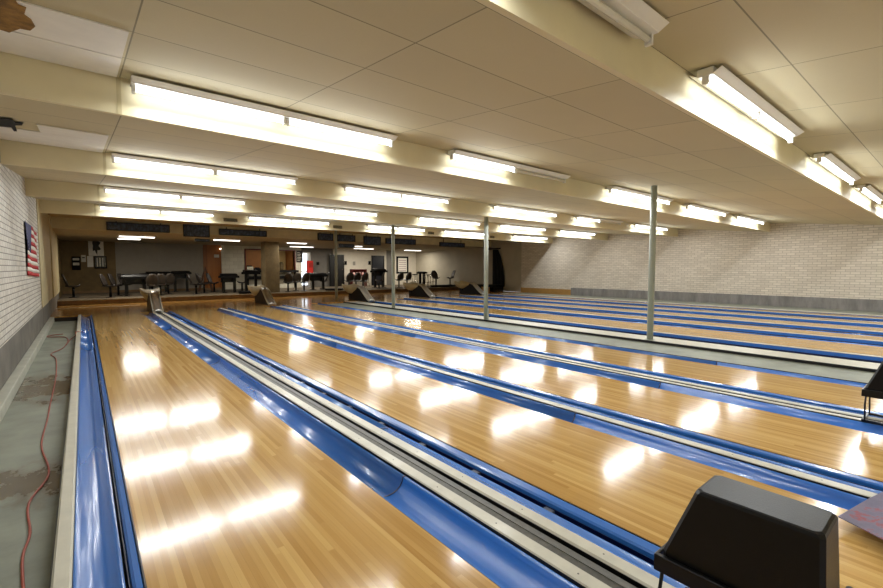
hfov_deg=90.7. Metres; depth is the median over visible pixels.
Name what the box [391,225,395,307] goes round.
steel post
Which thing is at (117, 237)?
light
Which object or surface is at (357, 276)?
chair
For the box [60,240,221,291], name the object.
wall
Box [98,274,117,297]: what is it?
chair
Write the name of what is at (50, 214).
ceiling
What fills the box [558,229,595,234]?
fluorescent light
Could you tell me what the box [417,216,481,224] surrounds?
fluorescent light
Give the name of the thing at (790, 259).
wall
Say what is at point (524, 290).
baseboard
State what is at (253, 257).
wall
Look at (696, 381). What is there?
gutter
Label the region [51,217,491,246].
trim
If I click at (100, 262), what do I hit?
display case
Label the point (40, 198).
ceiling
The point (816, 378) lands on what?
gutter
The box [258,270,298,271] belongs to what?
countertop
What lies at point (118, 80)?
trim
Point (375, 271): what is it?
table
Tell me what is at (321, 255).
wall
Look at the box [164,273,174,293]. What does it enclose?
chair
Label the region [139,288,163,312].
ball return
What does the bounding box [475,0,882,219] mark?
ceiling beam
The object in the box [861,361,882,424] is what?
hood
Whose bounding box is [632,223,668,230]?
fluorescent light
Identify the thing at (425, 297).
gutter
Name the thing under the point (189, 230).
screen
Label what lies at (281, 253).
wall
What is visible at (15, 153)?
ceiling beam
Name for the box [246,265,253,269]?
kitchen appliance
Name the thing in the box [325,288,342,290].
plinth
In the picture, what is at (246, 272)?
table
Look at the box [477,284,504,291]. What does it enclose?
platform
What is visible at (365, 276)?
chair
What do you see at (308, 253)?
door
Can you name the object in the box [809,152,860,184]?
fluorescent light
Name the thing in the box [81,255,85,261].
notice
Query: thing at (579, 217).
fluorescent light
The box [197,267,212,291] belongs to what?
chair
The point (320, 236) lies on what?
screen
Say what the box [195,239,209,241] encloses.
box
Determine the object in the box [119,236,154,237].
diffuser
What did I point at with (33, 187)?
trim
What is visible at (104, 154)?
trim
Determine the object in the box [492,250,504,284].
curtain
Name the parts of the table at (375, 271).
modesty panel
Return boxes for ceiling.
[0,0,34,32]
[0,94,766,231]
[2,164,674,236]
[21,0,882,224]
[28,196,594,239]
[47,213,503,240]
[52,228,483,250]
[643,0,882,204]
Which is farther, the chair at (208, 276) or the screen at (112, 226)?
the chair at (208, 276)
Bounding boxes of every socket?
[131,84,135,93]
[286,118,289,125]
[644,33,653,46]
[702,75,709,85]
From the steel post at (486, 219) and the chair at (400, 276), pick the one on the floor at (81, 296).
the chair at (400, 276)
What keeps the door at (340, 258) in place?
in the wall at (361, 258)
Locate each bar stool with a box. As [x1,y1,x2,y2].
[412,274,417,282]
[425,274,430,286]
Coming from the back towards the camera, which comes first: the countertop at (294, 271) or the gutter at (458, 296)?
the countertop at (294, 271)
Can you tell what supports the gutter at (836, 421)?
on the floor
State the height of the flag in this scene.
0.920 m
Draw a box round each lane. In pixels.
[92,312,500,587]
[172,309,882,587]
[230,306,882,481]
[287,303,882,412]
[368,299,882,355]
[415,297,882,340]
[439,296,882,331]
[471,295,882,323]
[498,294,882,318]
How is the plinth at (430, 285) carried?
on the floor at (81, 296)
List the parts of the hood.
leg, leg, frame, foot rail, foot rail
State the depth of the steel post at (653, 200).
7.48 m
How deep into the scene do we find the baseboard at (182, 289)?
19.51 m
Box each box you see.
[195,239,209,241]
[338,244,353,247]
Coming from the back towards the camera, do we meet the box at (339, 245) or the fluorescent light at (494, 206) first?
the box at (339, 245)
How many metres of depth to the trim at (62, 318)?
11.18 m
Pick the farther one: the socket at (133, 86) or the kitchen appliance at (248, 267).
the kitchen appliance at (248, 267)
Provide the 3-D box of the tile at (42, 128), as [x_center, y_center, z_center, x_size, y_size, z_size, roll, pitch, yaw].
[-3.693,-1.613,4.386,0.530,0.058,0.500,-3,4,-39]
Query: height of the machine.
0.512 m
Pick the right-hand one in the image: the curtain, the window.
the curtain
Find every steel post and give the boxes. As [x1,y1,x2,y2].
[334,230,337,300]
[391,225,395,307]
[484,217,488,319]
[645,185,657,339]
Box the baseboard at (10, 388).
[0,317,54,422]
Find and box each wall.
[0,160,62,389]
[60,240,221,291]
[221,245,301,288]
[246,250,285,267]
[279,251,285,269]
[286,251,292,269]
[301,248,332,286]
[333,249,415,285]
[416,223,882,311]
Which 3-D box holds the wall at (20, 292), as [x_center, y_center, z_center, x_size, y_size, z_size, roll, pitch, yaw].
[-7.295,-0.597,7.639,0.230,3.150,27.500,-3,4,-39]
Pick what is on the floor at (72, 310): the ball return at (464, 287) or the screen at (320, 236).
the ball return at (464, 287)
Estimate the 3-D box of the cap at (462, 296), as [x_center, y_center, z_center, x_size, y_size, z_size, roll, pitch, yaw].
[6.140,0.493,12.976,0.173,0.050,17.380,-3,4,-39]
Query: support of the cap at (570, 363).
on the floor
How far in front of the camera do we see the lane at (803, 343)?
8.49 m
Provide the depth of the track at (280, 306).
4.83 m
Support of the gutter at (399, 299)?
on the floor
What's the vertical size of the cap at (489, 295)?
0.050 m
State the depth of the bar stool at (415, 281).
27.09 m
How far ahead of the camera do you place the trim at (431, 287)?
17.16 m
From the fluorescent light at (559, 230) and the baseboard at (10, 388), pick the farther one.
the fluorescent light at (559, 230)
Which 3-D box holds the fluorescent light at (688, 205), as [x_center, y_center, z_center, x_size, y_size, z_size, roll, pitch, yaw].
[6.506,-2.045,10.678,2.400,0.115,0.224,-3,4,-39]
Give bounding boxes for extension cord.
[20,331,83,587]
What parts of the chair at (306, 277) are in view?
backrest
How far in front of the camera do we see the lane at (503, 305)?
9.90 m
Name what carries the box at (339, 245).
hanging from the screen at (344, 238)
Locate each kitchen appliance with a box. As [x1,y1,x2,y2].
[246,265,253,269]
[280,262,283,269]
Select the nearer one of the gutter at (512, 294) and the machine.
the machine
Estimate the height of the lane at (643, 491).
0.191 m
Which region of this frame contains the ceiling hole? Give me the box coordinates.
[0,118,22,130]
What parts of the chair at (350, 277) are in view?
backrest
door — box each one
[301,252,310,286]
[329,254,343,285]
[371,255,383,284]
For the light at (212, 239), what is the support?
attached to the ceiling at (62, 234)
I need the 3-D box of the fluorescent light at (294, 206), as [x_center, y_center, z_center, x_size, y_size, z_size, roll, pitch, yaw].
[-2.613,-2.043,10.642,2.400,0.115,0.224,-3,4,-39]
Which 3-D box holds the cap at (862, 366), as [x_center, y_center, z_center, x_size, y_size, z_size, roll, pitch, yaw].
[2.089,0.687,9.654,0.588,0.050,17.380,-3,4,-39]
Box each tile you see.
[0,30,121,76]
[0,127,105,147]
[0,133,103,152]
[15,0,128,57]
[37,124,108,141]
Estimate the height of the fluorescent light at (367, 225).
0.115 m
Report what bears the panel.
on the lane at (643, 491)
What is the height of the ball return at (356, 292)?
0.620 m
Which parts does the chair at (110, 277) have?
backrest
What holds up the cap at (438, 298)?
on the floor
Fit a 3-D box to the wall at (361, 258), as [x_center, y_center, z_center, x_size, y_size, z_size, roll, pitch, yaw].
[-4.097,-1.693,27.978,6.150,2.240,0.180,-3,4,-39]
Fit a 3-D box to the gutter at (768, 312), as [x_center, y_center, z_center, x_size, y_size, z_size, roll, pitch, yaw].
[7.416,0.454,14.020,0.195,0.158,17.376,-3,4,-39]
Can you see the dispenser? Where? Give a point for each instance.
(309, 264)
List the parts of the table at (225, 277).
leg, modesty panel, leg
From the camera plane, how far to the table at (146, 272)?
19.59 m
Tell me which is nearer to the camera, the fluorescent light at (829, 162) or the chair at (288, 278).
the fluorescent light at (829, 162)
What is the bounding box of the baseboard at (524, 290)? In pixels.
[521,287,570,294]
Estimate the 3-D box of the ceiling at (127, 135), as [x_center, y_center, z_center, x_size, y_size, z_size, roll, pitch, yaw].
[2.858,-1.955,9.743,18.290,0.335,2.840,-3,4,-39]
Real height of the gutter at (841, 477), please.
0.126 m
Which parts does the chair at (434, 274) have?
backrest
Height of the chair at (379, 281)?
0.860 m
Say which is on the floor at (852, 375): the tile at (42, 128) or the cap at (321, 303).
the cap at (321, 303)
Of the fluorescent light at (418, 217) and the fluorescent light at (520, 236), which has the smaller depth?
the fluorescent light at (418, 217)
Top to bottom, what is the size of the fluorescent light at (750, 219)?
0.115 m
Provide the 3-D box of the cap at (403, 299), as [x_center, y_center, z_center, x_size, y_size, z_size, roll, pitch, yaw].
[3.783,0.606,11.043,0.153,0.050,17.380,-3,4,-39]
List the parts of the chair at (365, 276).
backrest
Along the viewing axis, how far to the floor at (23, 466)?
3.04 m
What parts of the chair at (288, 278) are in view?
backrest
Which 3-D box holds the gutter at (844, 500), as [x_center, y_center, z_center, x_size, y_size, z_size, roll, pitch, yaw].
[-1.480,0.884,6.726,0.238,0.090,17.376,-3,4,-39]
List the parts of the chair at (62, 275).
backrest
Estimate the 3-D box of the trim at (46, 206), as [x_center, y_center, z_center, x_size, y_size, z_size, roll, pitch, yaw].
[-1.712,-2.265,15.298,18.290,0.305,0.040,-3,4,-39]
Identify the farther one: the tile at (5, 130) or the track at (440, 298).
the track at (440, 298)
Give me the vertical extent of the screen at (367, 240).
0.442 m
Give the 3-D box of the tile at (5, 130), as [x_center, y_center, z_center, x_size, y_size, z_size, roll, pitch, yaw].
[-4.186,-1.683,4.667,0.930,0.062,0.535,-3,4,-39]
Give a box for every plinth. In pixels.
[238,291,251,293]
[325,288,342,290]
[430,285,454,286]
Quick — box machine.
[654,475,852,587]
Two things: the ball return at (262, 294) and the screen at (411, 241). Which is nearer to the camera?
the ball return at (262, 294)
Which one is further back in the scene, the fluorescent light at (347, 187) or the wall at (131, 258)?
the wall at (131, 258)
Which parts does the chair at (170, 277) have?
backrest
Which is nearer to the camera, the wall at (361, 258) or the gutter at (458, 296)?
the gutter at (458, 296)
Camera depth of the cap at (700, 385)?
4.85 m
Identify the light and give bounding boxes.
[99,204,214,216]
[103,186,245,204]
[111,153,297,184]
[117,237,140,239]
[118,235,155,237]
[130,75,397,146]
[212,239,240,240]
[247,215,330,224]
[284,203,378,215]
[286,242,305,243]
[341,184,450,203]
[366,224,425,230]
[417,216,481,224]
[442,230,489,235]
[445,149,570,182]
[491,204,558,216]
[497,224,546,230]
[511,235,548,239]
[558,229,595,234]
[575,215,622,224]
[577,0,668,46]
[605,186,672,204]
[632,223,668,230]
[683,203,729,216]
[689,65,803,143]
[733,215,766,224]
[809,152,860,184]
[853,184,882,203]
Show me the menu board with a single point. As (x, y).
(299, 254)
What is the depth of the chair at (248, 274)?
20.59 m
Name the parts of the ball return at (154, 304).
trim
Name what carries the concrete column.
on the floor at (81, 296)
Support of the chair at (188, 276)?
on the floor at (81, 296)
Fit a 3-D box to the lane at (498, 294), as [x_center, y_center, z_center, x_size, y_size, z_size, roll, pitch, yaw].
[7.841,0.480,14.375,0.900,0.191,17.380,-3,4,-39]
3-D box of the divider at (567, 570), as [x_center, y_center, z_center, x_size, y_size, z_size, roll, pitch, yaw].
[-2.597,0.924,5.566,0.088,0.054,17.000,-3,4,-39]
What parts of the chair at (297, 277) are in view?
backrest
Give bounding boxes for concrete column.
[261,242,279,292]
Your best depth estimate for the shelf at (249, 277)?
23.00 m
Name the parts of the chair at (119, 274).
backrest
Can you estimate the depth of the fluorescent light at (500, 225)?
15.01 m
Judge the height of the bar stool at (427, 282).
0.722 m
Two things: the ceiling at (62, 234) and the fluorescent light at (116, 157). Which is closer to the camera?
the fluorescent light at (116, 157)
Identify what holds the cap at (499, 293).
on the floor at (72, 310)
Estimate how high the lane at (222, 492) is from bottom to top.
0.191 m
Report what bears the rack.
attached to the wall at (131, 258)
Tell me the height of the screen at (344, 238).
0.334 m
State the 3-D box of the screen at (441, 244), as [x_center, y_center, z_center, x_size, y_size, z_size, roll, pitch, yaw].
[0.562,-2.598,22.357,1.693,0.376,0.066,-3,4,-39]
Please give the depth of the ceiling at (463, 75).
3.21 m
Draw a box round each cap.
[49,315,80,587]
[219,308,876,498]
[276,306,882,425]
[282,306,882,420]
[321,303,867,383]
[343,301,879,372]
[403,299,882,345]
[438,298,880,335]
[462,296,882,327]
[489,295,882,321]
[499,293,882,316]
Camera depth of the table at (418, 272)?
25.96 m
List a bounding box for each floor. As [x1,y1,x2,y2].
[0,321,76,587]
[50,290,522,318]
[57,284,456,300]
[330,303,873,382]
[511,293,882,314]
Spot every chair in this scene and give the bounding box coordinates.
[60,274,79,297]
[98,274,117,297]
[107,274,123,295]
[117,273,132,294]
[146,274,158,288]
[157,274,166,294]
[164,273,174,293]
[186,273,201,293]
[195,273,208,292]
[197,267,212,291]
[206,273,219,291]
[237,274,248,290]
[283,273,293,291]
[293,273,301,290]
[299,273,309,290]
[344,273,353,284]
[353,272,360,283]
[358,272,368,285]
[375,272,384,288]
[395,272,403,286]
[403,272,411,282]
[431,270,439,284]
[446,270,454,284]
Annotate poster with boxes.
[88,241,103,255]
[396,256,408,273]
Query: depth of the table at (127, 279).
16.89 m
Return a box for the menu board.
[296,250,302,261]
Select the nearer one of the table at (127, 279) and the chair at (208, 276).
the table at (127, 279)
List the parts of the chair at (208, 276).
backrest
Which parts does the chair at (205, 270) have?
leg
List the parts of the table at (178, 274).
leg, modesty panel, leg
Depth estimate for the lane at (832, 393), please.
5.58 m
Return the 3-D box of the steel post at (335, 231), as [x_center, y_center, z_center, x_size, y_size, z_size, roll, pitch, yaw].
[-4.037,-1.083,16.696,0.164,2.685,0.164,-3,4,-39]
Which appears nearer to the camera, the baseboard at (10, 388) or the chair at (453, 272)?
the baseboard at (10, 388)
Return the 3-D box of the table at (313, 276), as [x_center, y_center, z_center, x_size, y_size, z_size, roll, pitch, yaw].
[-6.215,-0.643,21.942,0.900,0.850,0.500,-3,4,-39]
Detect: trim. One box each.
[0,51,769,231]
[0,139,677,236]
[25,178,607,239]
[39,199,552,242]
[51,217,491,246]
[54,317,77,321]
[57,287,458,305]
[61,287,443,300]
[97,185,99,200]
[103,153,106,174]
[116,77,121,114]
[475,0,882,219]
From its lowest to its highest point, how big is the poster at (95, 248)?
0.807 m
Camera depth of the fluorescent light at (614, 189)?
8.31 m
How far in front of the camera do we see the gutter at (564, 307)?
10.59 m
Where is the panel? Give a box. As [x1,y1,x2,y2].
[838,492,882,539]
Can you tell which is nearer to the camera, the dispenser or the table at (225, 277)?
the table at (225, 277)
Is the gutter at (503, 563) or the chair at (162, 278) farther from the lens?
the chair at (162, 278)
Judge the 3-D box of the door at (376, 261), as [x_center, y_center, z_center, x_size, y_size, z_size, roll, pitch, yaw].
[-4.061,-1.510,27.894,0.926,1.885,0.068,-3,4,-39]
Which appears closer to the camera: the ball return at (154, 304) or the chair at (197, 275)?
the ball return at (154, 304)
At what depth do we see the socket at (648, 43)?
2.65 m
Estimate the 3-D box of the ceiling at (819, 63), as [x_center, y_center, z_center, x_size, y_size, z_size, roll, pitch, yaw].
[6.514,-1.695,5.300,18.290,0.335,2.840,-3,4,-39]
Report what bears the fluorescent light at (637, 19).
attached to the ceiling at (819, 63)
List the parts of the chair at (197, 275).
backrest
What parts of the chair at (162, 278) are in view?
backrest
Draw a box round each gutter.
[73,315,143,587]
[143,312,578,587]
[164,311,688,587]
[217,308,866,509]
[224,308,882,493]
[270,306,882,435]
[278,305,882,418]
[318,303,865,387]
[375,301,882,363]
[399,299,882,346]
[404,298,882,344]
[425,297,882,336]
[434,296,882,334]
[458,296,880,327]
[459,295,882,326]
[488,294,882,320]
[488,295,879,321]
[512,294,879,316]
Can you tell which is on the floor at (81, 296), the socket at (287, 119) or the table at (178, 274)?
the table at (178, 274)
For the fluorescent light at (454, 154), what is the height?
0.115 m
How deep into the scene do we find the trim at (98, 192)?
7.87 m
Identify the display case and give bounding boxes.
[94,256,106,268]
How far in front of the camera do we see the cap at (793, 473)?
3.27 m
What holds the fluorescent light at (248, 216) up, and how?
attached to the ceiling at (40, 198)
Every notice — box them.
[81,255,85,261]
[87,256,92,266]
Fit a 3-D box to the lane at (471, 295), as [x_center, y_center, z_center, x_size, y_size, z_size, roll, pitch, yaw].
[6.698,0.535,13.437,0.860,0.191,17.380,-3,4,-39]
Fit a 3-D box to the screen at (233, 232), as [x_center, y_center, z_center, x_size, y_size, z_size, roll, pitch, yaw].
[-7.243,-2.267,15.954,1.648,0.288,0.066,-3,4,-39]
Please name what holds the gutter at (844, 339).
attached to the lane at (503, 305)
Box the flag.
[25,221,38,276]
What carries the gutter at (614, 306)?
attached to the lane at (471, 295)
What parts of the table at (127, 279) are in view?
leg, modesty panel, leg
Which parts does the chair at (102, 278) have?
backrest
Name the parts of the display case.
pane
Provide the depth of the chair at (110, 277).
17.15 m
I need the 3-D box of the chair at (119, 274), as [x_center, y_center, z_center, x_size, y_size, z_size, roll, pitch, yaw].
[-12.935,-0.408,17.832,0.540,0.860,0.438,-1,3,-9]
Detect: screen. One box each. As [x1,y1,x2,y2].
[106,221,169,232]
[183,224,209,237]
[219,227,266,236]
[317,233,332,240]
[337,233,354,241]
[363,236,380,245]
[385,236,415,244]
[439,239,464,247]
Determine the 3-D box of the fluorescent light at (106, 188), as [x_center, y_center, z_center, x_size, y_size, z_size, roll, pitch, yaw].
[-5.132,-1.922,8.576,2.400,0.115,0.224,-3,4,-39]
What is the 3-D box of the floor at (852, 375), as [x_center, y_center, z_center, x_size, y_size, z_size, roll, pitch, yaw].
[1.785,0.828,8.958,0.950,0.150,17.880,-3,4,-39]
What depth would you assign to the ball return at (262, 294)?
15.11 m
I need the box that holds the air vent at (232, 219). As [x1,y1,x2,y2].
[223,218,236,221]
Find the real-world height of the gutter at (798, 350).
0.158 m
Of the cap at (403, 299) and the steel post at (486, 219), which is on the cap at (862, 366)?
the steel post at (486, 219)
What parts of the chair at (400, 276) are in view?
backrest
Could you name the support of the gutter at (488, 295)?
on the floor
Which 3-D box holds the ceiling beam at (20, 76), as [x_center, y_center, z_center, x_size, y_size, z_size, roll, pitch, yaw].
[3.772,-1.875,8.633,18.290,0.305,0.040,-3,4,-39]
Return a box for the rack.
[71,256,80,269]
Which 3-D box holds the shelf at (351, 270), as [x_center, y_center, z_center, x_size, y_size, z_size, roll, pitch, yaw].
[-5.028,-0.989,26.398,1.000,1.020,0.300,-3,4,-39]
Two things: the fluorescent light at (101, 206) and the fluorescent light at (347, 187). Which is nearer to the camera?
the fluorescent light at (347, 187)
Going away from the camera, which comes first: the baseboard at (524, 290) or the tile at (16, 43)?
the tile at (16, 43)
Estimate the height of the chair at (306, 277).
0.860 m
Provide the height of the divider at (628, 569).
0.054 m
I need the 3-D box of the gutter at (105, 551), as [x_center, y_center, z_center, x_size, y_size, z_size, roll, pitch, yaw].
[-3.841,1.010,4.791,0.213,0.126,17.376,-3,4,-39]
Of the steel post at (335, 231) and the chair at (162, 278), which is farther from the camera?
the chair at (162, 278)
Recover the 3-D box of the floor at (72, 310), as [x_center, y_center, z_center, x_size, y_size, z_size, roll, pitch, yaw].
[-4.187,0.247,18.464,18.290,0.198,4.220,-3,4,-39]
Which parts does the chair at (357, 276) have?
backrest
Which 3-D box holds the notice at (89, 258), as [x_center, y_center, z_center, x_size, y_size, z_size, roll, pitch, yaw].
[-15.156,-1.401,18.813,0.201,0.471,0.008,-3,4,-39]
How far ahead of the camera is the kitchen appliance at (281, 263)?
24.51 m
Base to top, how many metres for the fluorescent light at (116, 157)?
0.115 m
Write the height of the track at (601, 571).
0.057 m
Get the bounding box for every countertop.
[248,270,298,287]
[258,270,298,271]
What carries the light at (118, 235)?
attached to the ceiling at (62, 234)
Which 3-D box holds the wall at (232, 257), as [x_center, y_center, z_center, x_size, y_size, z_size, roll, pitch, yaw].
[-9.589,-1.429,23.462,4.140,2.240,0.200,-3,4,-39]
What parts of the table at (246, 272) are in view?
leg, leg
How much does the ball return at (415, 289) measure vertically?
0.620 m
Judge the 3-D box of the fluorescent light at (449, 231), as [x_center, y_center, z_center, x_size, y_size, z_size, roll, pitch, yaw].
[1.022,-2.435,17.343,2.400,0.115,0.224,-3,4,-39]
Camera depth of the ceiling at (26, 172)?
8.09 m
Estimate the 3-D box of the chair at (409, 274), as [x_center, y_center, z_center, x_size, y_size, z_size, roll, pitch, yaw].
[-1.946,-0.837,25.158,0.438,0.860,0.540,-3,5,-44]
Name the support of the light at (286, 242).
attached to the ceiling at (62, 234)
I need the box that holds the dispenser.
[306,261,312,286]
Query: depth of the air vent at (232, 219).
11.93 m
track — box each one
[157,312,646,587]
[280,306,882,422]
[440,298,882,335]
[492,295,874,320]
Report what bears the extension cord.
on the floor at (23, 466)
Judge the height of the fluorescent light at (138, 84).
0.115 m
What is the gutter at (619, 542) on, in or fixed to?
on the floor
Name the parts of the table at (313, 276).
leg, modesty panel, leg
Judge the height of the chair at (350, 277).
0.860 m
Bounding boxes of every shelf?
[248,276,283,278]
[350,269,366,285]
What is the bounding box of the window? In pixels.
[244,249,295,269]
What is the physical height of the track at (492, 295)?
0.057 m
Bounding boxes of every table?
[119,274,147,295]
[144,271,169,291]
[170,271,191,291]
[218,273,238,292]
[241,270,259,290]
[309,273,327,289]
[370,268,387,287]
[417,271,426,283]
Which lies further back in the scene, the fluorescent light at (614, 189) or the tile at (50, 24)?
the fluorescent light at (614, 189)
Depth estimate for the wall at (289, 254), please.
25.88 m
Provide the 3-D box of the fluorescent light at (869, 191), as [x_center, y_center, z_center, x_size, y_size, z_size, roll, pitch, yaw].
[8.335,-1.915,8.457,2.400,0.115,0.224,-3,4,-39]
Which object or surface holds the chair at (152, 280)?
on the floor at (81, 296)
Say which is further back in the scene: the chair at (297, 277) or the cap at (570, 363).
the chair at (297, 277)
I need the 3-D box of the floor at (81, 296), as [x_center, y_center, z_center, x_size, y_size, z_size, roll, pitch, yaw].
[-8.090,-0.116,23.282,18.390,0.360,8.200,-3,4,-39]
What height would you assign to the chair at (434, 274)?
0.860 m
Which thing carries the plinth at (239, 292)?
on the floor at (81, 296)
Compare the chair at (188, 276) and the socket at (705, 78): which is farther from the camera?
the chair at (188, 276)
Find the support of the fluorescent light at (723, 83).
attached to the ceiling at (819, 63)
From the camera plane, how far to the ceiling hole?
4.02 m
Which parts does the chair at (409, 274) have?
backrest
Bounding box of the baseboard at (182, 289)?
[63,288,221,293]
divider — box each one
[153,312,610,587]
[161,312,674,587]
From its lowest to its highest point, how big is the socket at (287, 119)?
0.065 m
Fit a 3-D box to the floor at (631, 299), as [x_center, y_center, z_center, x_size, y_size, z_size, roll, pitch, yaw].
[9.416,0.447,15.214,1.400,0.180,17.880,-3,4,-39]
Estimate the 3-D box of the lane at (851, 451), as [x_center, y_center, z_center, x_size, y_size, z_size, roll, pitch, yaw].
[-0.771,0.894,7.313,0.990,0.191,17.380,-3,4,-39]
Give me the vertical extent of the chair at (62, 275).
0.860 m
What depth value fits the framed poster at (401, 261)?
29.02 m
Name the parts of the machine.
leg, frame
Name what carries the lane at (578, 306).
on the floor

